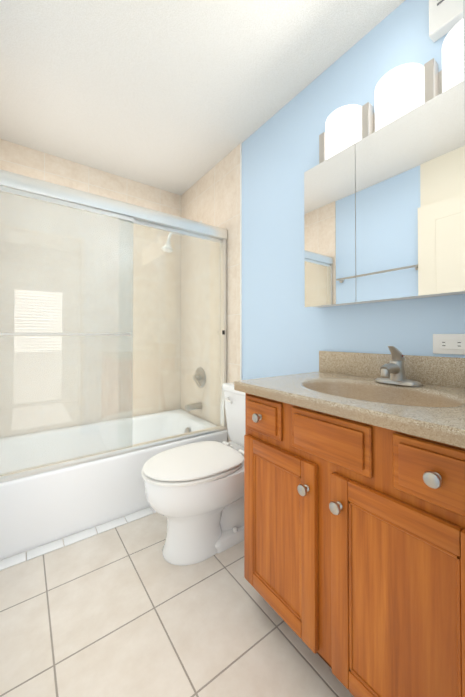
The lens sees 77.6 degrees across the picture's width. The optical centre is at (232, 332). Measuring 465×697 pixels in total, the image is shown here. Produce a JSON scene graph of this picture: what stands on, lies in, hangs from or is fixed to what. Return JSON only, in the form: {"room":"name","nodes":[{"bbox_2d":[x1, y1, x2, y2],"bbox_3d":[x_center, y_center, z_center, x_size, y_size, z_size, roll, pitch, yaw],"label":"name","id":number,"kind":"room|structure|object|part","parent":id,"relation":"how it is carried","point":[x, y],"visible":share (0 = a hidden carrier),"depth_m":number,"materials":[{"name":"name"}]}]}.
{"room":"bathroom","nodes":[
{"label":"bathroom","id":0,"kind":"room"},
{"bbox_2d":[0,139,180,437],"bbox_3d":[-1.125,-0.120,2.342,1.515,2.380,0.100,1,-1,-36],"label":"wall","id":1,"kind":"structure","parent":0,"point":[26,161],"depth_m":2.29,"materials":[{"name":"tile"}]},
{"bbox_2d":[0,507,353,696],"bbox_3d":[0.154,1.069,0.574,1.715,0.056,4.440,1,-1,-36],"label":"floor","id":2,"kind":"structure","parent":0,"point":[127,610],"depth_m":1.03,"materials":[{"name":"tile"}]},
{"bbox_2d":[0,409,227,560],"bbox_3d":[-0.864,0.888,1.970,1.494,0.355,0.782,1,-1,-36],"label":"bathtub","id":3,"kind":"object","parent":2,"relation":"on","point":[40,509],"visible":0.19,"depth_m":1.59,"materials":[{"name":"white ceramic"}]},
{"bbox_2d":[0,169,226,481],"bbox_3d":[-0.647,-0.032,1.685,1.490,1.476,0.104,1,-1,-36],"label":"shower enclosure","id":4,"kind":"object","parent":3,"relation":"on","point":[18,185],"visible":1,"depth_m":1.57,"materials":[{"name":"clear glass"}]},
{"bbox_2d":[141,382,244,565],"bbox_3d":[-0.089,0.689,1.521,0.769,0.742,0.476,1,-1,-36],"label":"toilet","id":5,"kind":"object","parent":2,"relation":"on","point":[194,492],"visible":0.73,"depth_m":1.35,"materials":[{"name":"white ceramic"}]},
{"bbox_2d":[234,351,464,696],"bbox_3d":[0.455,0.570,0.974,0.560,0.965,0.788,1,-1,-36],"label":"bathroom vanity","id":6,"kind":"object","parent":2,"relation":"on","point":[354,553],"depth_m":0.76,"materials":[{"name":"brown wood"}]},
{"bbox_3d":[0.460,0.204,0.983,0.547,0.232,0.788,1,-1,-36],"label":"bathroom vanity top","id":7,"kind":"part","parent":6,"relation":"part of","materials":[{"name":"beige stone"}]},
{"bbox_2d":[375,346,421,386],"bbox_3d":[0.585,0.121,1.055,0.140,0.140,0.160,1,-1,-36],"label":"faucet","id":8,"kind":"object","parent":6,"relation":"on","point":[392,371],"visible":1,"depth_m":1.05,"materials":[{"name":"silver metal"}]},
{"bbox_2d":[0,0,404,194],"bbox_3d":[0.154,-1.357,0.605,1.715,0.050,4.440,1,-1,-36],"label":"ceiling","id":9,"kind":"structure","parent":0,"point":[179,97],"depth_m":1.47,"materials":[{"name":"white paint"}]},
{"bbox_2d":[242,0,464,379],"bbox_3d":[0.806,-0.136,1.065,0.100,2.380,4.440,1,-1,-36],"label":"wall","id":10,"kind":"structure","parent":0,"point":[285,331],"depth_m":1.56,"materials":[{"name":"blue paint"}]},
{"bbox_2d":[181,143,241,441],"bbox_3d":[-0.212,-0.119,2.369,0.009,2.380,0.933,1,-1,-36],"label":"wall tiles","id":11,"kind":"structure","parent":10,"relation":"attached to","point":[213,196],"depth_m":2.30,"materials":[{"name":"beige tile"}]},
{"bbox_2d":[161,221,201,252],"bbox_3d":[-0.409,-0.788,2.347,0.345,0.310,0.090,1,-1,-36],"label":"shower head","id":12,"kind":"object","parent":11,"relation":"attached to","point":[167,245],"depth_m":2.27},
{"bbox_2d":[185,402,201,411],"bbox_3d":[-0.326,0.618,2.390,0.138,0.064,0.060,1,-1,-36],"label":"tub spout","id":13,"kind":"object","parent":11,"relation":"attached to","point":[191,407],"depth_m":2.37,"materials":[{"name":"silver metal"}]},
{"bbox_2d":[193,367,205,387],"bbox_3d":[-0.292,0.381,2.407,0.068,0.172,0.189,1,-1,-36],"label":"shower valve","id":14,"kind":"object","parent":11,"relation":"attached to","point":[200,378],"depth_m":2.39,"materials":[{"name":"silver metal"}]},
{"bbox_2d":[304,80,464,307],"bbox_3d":[0.623,-0.456,1.138,0.111,0.662,0.767,1,-1,-36],"label":"medicine cabinet","id":15,"kind":"object","parent":10,"relation":"attached to","point":[384,213],"visible":0.97,"depth_m":1.08,"materials":[{"name":"white mirror"}]},
{"bbox_2d":[319,19,463,163],"bbox_3d":[0.634,-0.892,1.125,0.115,0.188,0.695,1,-1,-36],"label":"vanity light","id":16,"kind":"object","parent":10,"relation":"attached to","point":[402,90],"visible":0.73,"depth_m":1.07,"materials":[{"name":"white glass"}]},
{"bbox_2d":[429,0,462,41],"bbox_3d":[0.805,-1.194,0.952,0.050,0.243,0.267,1,-1,-36],"label":"air vent","id":17,"kind":"object","parent":10,"relation":"in","point":[445,16],"visible":1,"depth_m":1.02,"materials":[{"name":"white paint"}]},
{"bbox_2d":[433,334,464,354],"bbox_3d":[0.772,0.042,1.017,0.009,0.072,0.117,1,-1,-36],"label":"outlet","id":18,"kind":"object","parent":10,"relation":"attached to","point":[449,344],"visible":1,"depth_m":1.02,"materials":[{"name":"white plastic"}]},
{"bbox_3d":[0.340,-0.146,0.335,1.515,2.380,0.120,1,-1,-36],"label":"wall","id":19,"kind":"structure","parent":0,"visible":0},
{"bbox_2d":[463,0,464,120],"bbox_3d":[0.078,0.012,0.141,0.747,2.060,0.129,1,-1,-36],"label":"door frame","id":20,"kind":"structure","parent":19,"relation":"attached to","point":[464,52],"depth_m":0.41,"materials":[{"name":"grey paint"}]}
]}

